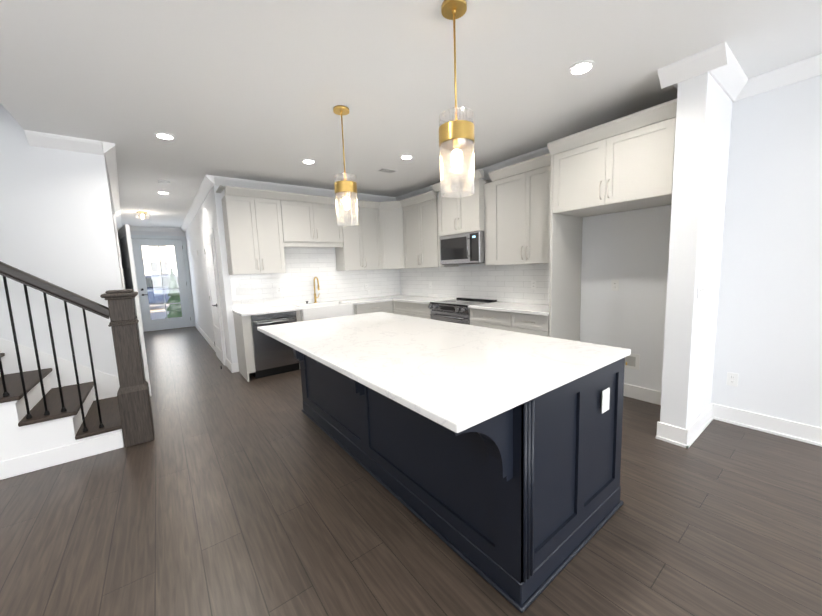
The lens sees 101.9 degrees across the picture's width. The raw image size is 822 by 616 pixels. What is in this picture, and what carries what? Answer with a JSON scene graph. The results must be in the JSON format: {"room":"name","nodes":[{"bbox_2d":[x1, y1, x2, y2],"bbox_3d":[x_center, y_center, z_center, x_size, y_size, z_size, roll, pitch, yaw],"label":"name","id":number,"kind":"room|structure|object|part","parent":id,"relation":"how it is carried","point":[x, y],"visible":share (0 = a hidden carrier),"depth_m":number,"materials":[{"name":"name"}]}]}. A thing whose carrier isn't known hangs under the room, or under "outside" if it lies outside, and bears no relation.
{"room":"kitchen","nodes":[
{"label":"kitchen","id":0,"kind":"room"},
{"bbox_2d":[0,103,122,376],"bbox_3d":[-7.051,-1.647,4.469,4.960,5.550,6.700,-7,8,-37],"label":"wall block","id":1,"kind":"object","parent":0,"point":[57,228],"depth_m":3.16,"materials":[{"name":"white paint"}]},
{"bbox_2d":[113,214,151,395],"bbox_3d":[-3.463,-0.009,4.143,0.178,2.115,0.979,-7,8,-37],"label":"hall door","id":2,"kind":"structure","parent":1,"relation":"attached to","point":[125,256],"depth_m":3.90,"materials":[{"name":"white paint"}]},
{"bbox_2d":[130,231,194,318],"bbox_3d":[-6.954,-0.760,8.940,1.720,2.740,0.150,-7,8,-37],"label":"wall","id":3,"kind":"structure","parent":0,"point":[157,233],"depth_m":8.91,"materials":[{"name":"white paint"}]},
{"bbox_2d":[131,235,194,331],"bbox_3d":[-6.756,-0.677,9.075,1.250,2.530,0.183,-7,8,-37],"label":"front door","id":4,"kind":"structure","parent":3,"relation":"in","point":[178,244],"depth_m":9.07,"materials":[{"name":"white paint"}]},
{"bbox_2d":[185,185,400,363],"bbox_3d":[-3.142,-0.790,8.017,3.250,2.740,5.920,-7,8,-37],"label":"wall block","id":5,"kind":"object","parent":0,"point":[207,217],"visible":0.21,"depth_m":5.47,"materials":[{"name":"white paint"}]},
{"bbox_2d":[204,228,226,365],"bbox_3d":[-3.271,-0.174,5.490,0.093,2.115,1.070,-7,8,-37],"label":"hall door","id":6,"kind":"structure","parent":5,"relation":"attached to","point":[214,290],"depth_m":5.32,"materials":[{"name":"white paint"}]},
{"bbox_2d":[230,247,400,309],"bbox_3d":[-1.400,-0.591,5.624,2.953,0.952,0.007,-7,8,-37],"label":"backsplash","id":7,"kind":"structure","parent":5,"relation":"attached to","point":[305,266],"depth_m":5.44,"materials":[{"name":"tile"}]},
{"bbox_2d":[276,286,281,293],"bbox_3d":[-2.040,-0.282,5.152,0.070,0.115,0.008,-7,8,-37],"label":"outlet","id":8,"kind":"object","parent":7,"relation":"attached to","point":[278,288],"visible":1,"depth_m":5.15,"materials":[{"name":"white plastic"}]},
{"bbox_2d":[0,326,821,615],"bbox_3d":[-2.597,1.256,2.609,9.250,0.100,15.750,-7,8,-37],"label":"floor","id":9,"kind":"structure","parent":0,"point":[226,491],"depth_m":1.83,"materials":[{"name":"brown wood"}]},
{"bbox_2d":[0,261,154,479],"bbox_3d":[-4.635,-0.692,1.540,5.110,4.163,1.000,-7,8,-37],"label":"staircase","id":10,"kind":"structure","parent":9,"relation":"on","point":[54,410],"depth_m":2.72,"materials":[{"name":"white paint"}]},
{"bbox_3d":[-4.186,-1.230,1.314,4.229,3.074,0.072,-7,8,-37],"label":"handrail","id":11,"kind":"part","parent":10,"relation":"part of","materials":[{"name":"brown wood"}]},
{"bbox_2d":[240,309,303,378],"bbox_3d":[-2.011,0.480,4.873,0.656,0.870,0.612,-7,8,-37],"label":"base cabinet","id":12,"kind":"object","parent":9,"relation":"on","point":[260,354],"depth_m":4.54,"materials":[{"name":"grey paint"}]},
{"bbox_2d":[232,305,299,316],"bbox_3d":[-2.064,0.032,4.774,0.778,0.034,0.641,-7,8,-37],"label":"countertop","id":13,"kind":"structure","parent":12,"relation":"on","point":[285,308],"depth_m":4.63,"materials":[{"name":"white stone"}]},
{"bbox_2d":[304,313,343,320],"bbox_3d":[-1.380,0.180,5.236,0.830,0.025,0.531,-7,8,-37],"label":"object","id":14,"kind":"structure","parent":12,"relation":"on","point":[333,314],"depth_m":4.96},
{"bbox_2d":[336,301,391,315],"bbox_3d":[-0.765,0.326,5.770,0.764,0.875,0.673,-7,8,-37],"label":"base cabinet","id":15,"kind":"object","parent":9,"relation":"on","point":[341,306],"depth_m":5.44,"materials":[{"name":"grey paint"}]},
{"bbox_2d":[348,295,407,304],"bbox_3d":[-0.550,-0.157,5.911,1.360,0.034,0.641,-7,8,-37],"label":"countertop","id":16,"kind":"structure","parent":15,"relation":"on","point":[360,301],"depth_m":5.65,"materials":[{"name":"white stone"}]},
{"bbox_2d":[392,297,455,304],"bbox_3d":[0.206,-0.138,5.510,0.640,0.034,1.018,-7,8,-37],"label":"countertop","id":17,"kind":"structure","parent":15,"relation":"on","point":[427,300],"depth_m":5.45,"materials":[{"name":"white stone"}]},
{"bbox_2d":[392,301,432,318],"bbox_3d":[0.213,0.317,5.546,0.676,0.875,1.003,-7,8,-37],"label":"base cabinet","id":18,"kind":"object","parent":9,"relation":"on","point":[408,308],"depth_m":5.30,"materials":[{"name":"grey paint"}]},
{"bbox_2d":[262,332,630,612],"bbox_3d":[-0.066,0.674,2.541,1.312,0.886,2.598,-7,8,-37],"label":"kitchen island","id":19,"kind":"object","parent":9,"relation":"on","point":[491,457],"depth_m":1.61,"materials":[{"name":"paint"},{"name":"quartz"}]},
{"bbox_2d":[257,312,630,435],"bbox_3d":[-0.108,0.218,2.484,1.355,0.032,2.618,-7,8,-37],"label":"island countertop","id":20,"kind":"structure","parent":19,"relation":"on","point":[454,376],"depth_m":1.77,"materials":[{"name":"white stone"}]},
{"bbox_2d":[428,297,497,324],"bbox_3d":[0.750,0.352,4.833,0.682,0.934,0.780,-7,8,-37],"label":"range","id":21,"kind":"object","parent":9,"relation":"on","point":[457,310],"visible":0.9,"depth_m":4.65,"materials":[{"name":"silver metal"}]},
{"bbox_2d":[392,296,548,336],"bbox_3d":[0.787,0.365,4.810,0.652,0.910,2.901,-7,8,-37],"label":"base cabinet","id":22,"kind":"object","parent":9,"relation":"on","point":[528,318],"depth_m":4.03,"materials":[{"name":"grey paint"}]},
{"bbox_2d":[470,309,503,329],"bbox_3d":[1.226,0.430,4.269,0.612,0.875,0.698,-7,8,-37],"label":"base cabinet","id":23,"kind":"object","parent":9,"relation":"on","point":[478,317],"depth_m":4.10,"materials":[{"name":"grey paint"}]},
{"bbox_2d":[504,313,548,336],"bbox_3d":[1.522,0.465,3.881,0.612,0.875,0.516,-7,8,-37],"label":"base cabinet","id":24,"kind":"object","parent":9,"relation":"on","point":[528,323],"depth_m":3.65,"materials":[{"name":"grey paint"}]},
{"bbox_2d":[468,301,548,316],"bbox_3d":[1.320,-0.007,4.048,0.640,0.034,1.100,-7,8,-37],"label":"countertop","id":25,"kind":"structure","parent":24,"relation":"on","point":[497,307],"depth_m":3.94,"materials":[{"name":"white stone"}]},
{"bbox_2d":[547,99,676,340],"bbox_3d":[1.931,-0.310,3.149,0.682,2.555,1.015,-7,8,-37],"label":"surround","id":26,"kind":"object","parent":9,"relation":"on","point":[625,163],"visible":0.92,"depth_m":2.97,"materials":[{"name":"grey paint"}]},
{"bbox_2d":[0,0,821,227],"bbox_3d":[-0.928,-1.859,3.602,4.790,0.250,15.750,-7,8,-37],"label":"ceiling","id":27,"kind":"structure","parent":0,"point":[257,90],"depth_m":2.28,"materials":[{"name":"white paint"}]},
{"bbox_2d":[135,211,149,218],"bbox_3d":[-5.437,-1.878,6.750,0.260,0.120,0.260,-7,8,-37],"label":"light","id":28,"kind":"object","parent":27,"relation":"attached to","point":[141,213],"visible":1,"depth_m":6.72,"materials":[{"name":"gold metal"}]},
{"bbox_2d":[157,191,169,193],"bbox_3d":[-3.891,-1.810,5.237,0.170,0.014,0.170,-7,8,-37],"label":"recessed light","id":29,"kind":"object","parent":27,"relation":"in","point":[161,192],"visible":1,"depth_m":5.20,"materials":[{"name":"white paint"}]},
{"bbox_2d":[158,180,169,184],"bbox_3d":[-3.431,-1.745,4.635,0.140,0.035,0.140,-7,8,-37],"label":"smoke detector","id":30,"kind":"object","parent":27,"relation":"attached to","point":[164,182],"visible":1,"depth_m":4.60,"materials":[{"name":"white plastic"}]},
{"bbox_2d":[154,132,175,139],"bbox_3d":[-2.322,-1.621,3.147,0.170,0.014,0.170,-7,8,-37],"label":"recessed light","id":31,"kind":"object","parent":27,"relation":"in","point":[164,135],"visible":0.98,"depth_m":3.13,"materials":[{"name":"white paint"}]},
{"bbox_2d":[301,159,315,163],"bbox_3d":[-1.233,-1.763,4.015,0.170,0.014,0.170,-7,8,-37],"label":"recessed light","id":32,"kind":"object","parent":27,"relation":"in","point":[308,161],"visible":0.94,"depth_m":3.99,"materials":[{"name":"white paint"}]},
{"bbox_2d":[333,105,358,225],"bbox_3d":[-0.560,-1.180,2.815,0.190,0.940,0.190,-7,8,-37],"label":"pendant light","id":33,"kind":"object","parent":27,"relation":"hanging from","point":[345,188],"visible":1,"depth_m":2.78,"materials":[{"name":"clear glass"}]},
{"bbox_2d":[376,168,397,172],"bbox_3d":[-0.323,-1.856,4.504,0.250,0.009,0.150,-7,8,-37],"label":"ceiling vent","id":34,"kind":"object","parent":27,"relation":"in","point":[386,170],"visible":0.96,"depth_m":4.49,"materials":[{"name":"white metal"}]},
{"bbox_2d":[399,154,413,159],"bbox_3d":[-0.053,-1.802,3.977,0.170,0.014,0.170,-7,8,-37],"label":"recessed light","id":35,"kind":"object","parent":27,"relation":"in","point":[406,156],"visible":0.9,"depth_m":3.96,"materials":[{"name":"white paint"}]},
{"bbox_2d":[439,0,474,197],"bbox_3d":[0.238,-1.086,1.768,0.190,0.940,0.190,-7,8,-37],"label":"pendant light","id":36,"kind":"object","parent":27,"relation":"hanging from","point":[456,136],"visible":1,"depth_m":1.73,"materials":[{"name":"clear glass"}]},
{"bbox_2d":[568,60,595,75],"bbox_3d":[1.171,-1.648,2.289,0.170,0.014,0.170,-7,8,-37],"label":"recessed light","id":37,"kind":"object","parent":27,"relation":"in","point":[581,67],"visible":0.92,"depth_m":2.28,"materials":[{"name":"white paint"}]},
{"bbox_2d":[408,75,821,427],"bbox_3d":[2.787,-0.387,2.740,0.200,2.740,9.680,-7,8,-37],"label":"wall","id":38,"kind":"structure","parent":0,"point":[768,345],"depth_m":2.65,"materials":[{"name":"white paint"}]},
{"bbox_2d":[220,185,287,274],"bbox_3d":[-2.205,-1.062,4.766,0.760,1.140,0.327,-7,8,-37],"label":"upper cabinet","id":39,"kind":"object","parent":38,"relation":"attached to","point":[255,220],"depth_m":4.61,"materials":[{"name":"grey paint"}]},
{"bbox_2d":[284,193,339,244],"bbox_3d":[-1.583,-1.366,5.213,0.944,0.685,0.327,-7,8,-37],"label":"upper cabinet","id":40,"kind":"object","parent":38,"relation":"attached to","point":[312,220],"depth_m":5.06,"materials":[{"name":"grey paint"}]},
{"bbox_2d":[332,198,379,270],"bbox_3d":[-0.907,-1.220,5.714,0.819,1.140,0.370,-7,8,-37],"label":"upper cabinet","id":41,"kind":"object","parent":38,"relation":"attached to","point":[359,247],"depth_m":5.60,"materials":[{"name":"grey paint"}]},
{"bbox_2d":[376,201,403,268],"bbox_3d":[-0.306,-1.273,5.974,0.676,1.140,0.676,-7,8,-37],"label":"upper cabinet","id":42,"kind":"object","parent":38,"relation":"attached to","point":[389,214],"depth_m":5.79,"materials":[{"name":"grey paint"}]},
{"bbox_2d":[24,41,821,231],"bbox_3d":[-0.958,-1.667,3.505,4.590,0.105,15.605,-7,8,-37],"label":"crown molding","id":43,"kind":"structure","parent":38,"relation":"attached to","point":[719,63],"depth_m":3.01,"materials":[{"name":"white paint"}]},
{"bbox_2d":[404,189,455,268],"bbox_3d":[0.233,-1.239,5.519,0.369,1.140,0.919,-7,8,-37],"label":"upper cabinet","id":44,"kind":"object","parent":38,"relation":"attached to","point":[421,243],"depth_m":5.37,"materials":[{"name":"grey paint"}]},
{"bbox_2d":[436,169,491,236],"bbox_3d":[0.799,-1.422,4.711,0.397,0.740,0.783,-7,8,-37],"label":"upper cabinet","id":45,"kind":"object","parent":38,"relation":"attached to","point":[472,213],"depth_m":4.48,"materials":[{"name":"grey paint"}]},
{"bbox_2d":[439,231,484,264],"bbox_3d":[0.800,-0.841,4.764,0.446,0.419,0.776,-7,8,-37],"label":"microwave","id":46,"kind":"object","parent":45,"relation":"attached to","point":[464,248],"visible":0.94,"depth_m":4.59,"materials":[{"name":"silver metal"}]},
{"bbox_2d":[400,263,549,304],"bbox_3d":[0.843,-0.389,5.152,0.007,0.499,3.476,-7,8,-37],"label":"backsplash","id":47,"kind":"structure","parent":38,"relation":"attached to","point":[508,283],"depth_m":4.87,"materials":[{"name":"tile"}]},
{"bbox_2d":[531,280,535,288],"bbox_3d":[1.549,-0.293,4.212,0.008,0.115,0.070,-7,8,-37],"label":"outlet","id":48,"kind":"object","parent":47,"relation":"attached to","point":[533,284],"visible":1,"depth_m":4.21,"materials":[{"name":"white plastic"}]},
{"bbox_2d":[195,322,821,448],"bbox_3d":[-0.814,0.927,3.845,4.470,0.135,15.601,-7,8,-37],"label":"baseboard","id":49,"kind":"structure","parent":38,"relation":"attached to","point":[700,423],"depth_m":2.68,"materials":[{"name":"white paint"}]},
{"bbox_2d":[492,153,550,264],"bbox_3d":[1.451,-1.100,3.954,0.327,1.140,0.947,-7,8,-37],"label":"upper cabinet","id":50,"kind":"object","parent":38,"relation":"attached to","point":[506,210],"depth_m":3.88,"materials":[{"name":"grey paint"}]},
{"bbox_2d":[611,280,618,290],"bbox_3d":[2.124,-0.237,3.470,0.008,0.115,0.070,-7,8,-37],"label":"outlet","id":51,"kind":"object","parent":38,"relation":"attached to","point":[615,285],"visible":1,"depth_m":3.47,"materials":[{"name":"white plastic"}]},
{"bbox_2d":[625,353,639,369],"bbox_3d":[2.229,0.543,3.444,0.027,0.160,0.220,-7,8,-37],"label":"outlet box","id":52,"kind":"object","parent":38,"relation":"attached to","point":[632,361],"visible":0.67,"depth_m":3.41,"materials":[{"name":"white plastic"}]},
{"bbox_2d":[726,372,738,386],"bbox_3d":[2.718,0.604,2.820,0.008,0.115,0.070,-7,8,-37],"label":"outlet","id":53,"kind":"object","parent":38,"relation":"attached to","point":[732,379],"visible":1,"depth_m":2.82,"materials":[{"name":"white plastic"}]},
{"bbox_2d":[660,72,732,428],"bbox_3d":[2.267,-0.357,2.650,0.740,2.740,0.162,-7,8,-37],"label":"wall pillar","id":54,"kind":"structure","parent":0,"point":[702,131],"depth_m":2.46,"materials":[{"name":"white paint"}]},
{"label":"outside","id":55,"kind":"structure","parent":0,"visible":0},
{"bbox_2d":[149,303,169,319],"bbox_3d":[-24.487,-1.366,32.456,60.000,0.230,58.450,-7,8,-37],"label":"ground","id":56,"kind":"structure","parent":55,"point":[162,314],"depth_m":15.05,"materials":[{"name":"grey"}]},
{"bbox_2d":[142,246,176,274],"bbox_3d":[-21.796,-5.774,29.814,30.000,9.100,8.070,-7,8,-37],"label":"building","id":57,"kind":"structure","parent":56,"relation":"on","point":[149,267],"depth_m":26.37,"materials":[{"name":"white"}]},
{"bbox_2d":[145,275,178,304],"bbox_3d":[-12.668,-0.705,15.821,4.600,1.660,1.830,-7,8,-37],"label":"car","id":58,"kind":"object","parent":56,"relation":"on","point":[152,294],"depth_m":15.46,"materials":[{"name":"blue paint"}]},
{"bbox_2d":[165,268,181,317],"bbox_3d":[-7.684,-0.392,10.843,0.663,1.820,0.680,-7,8,-37],"label":"tree","id":59,"kind":"object","parent":56,"relation":"on","point":[174,306],"depth_m":10.71,"materials":[{"name":"green plant"}]}
]}

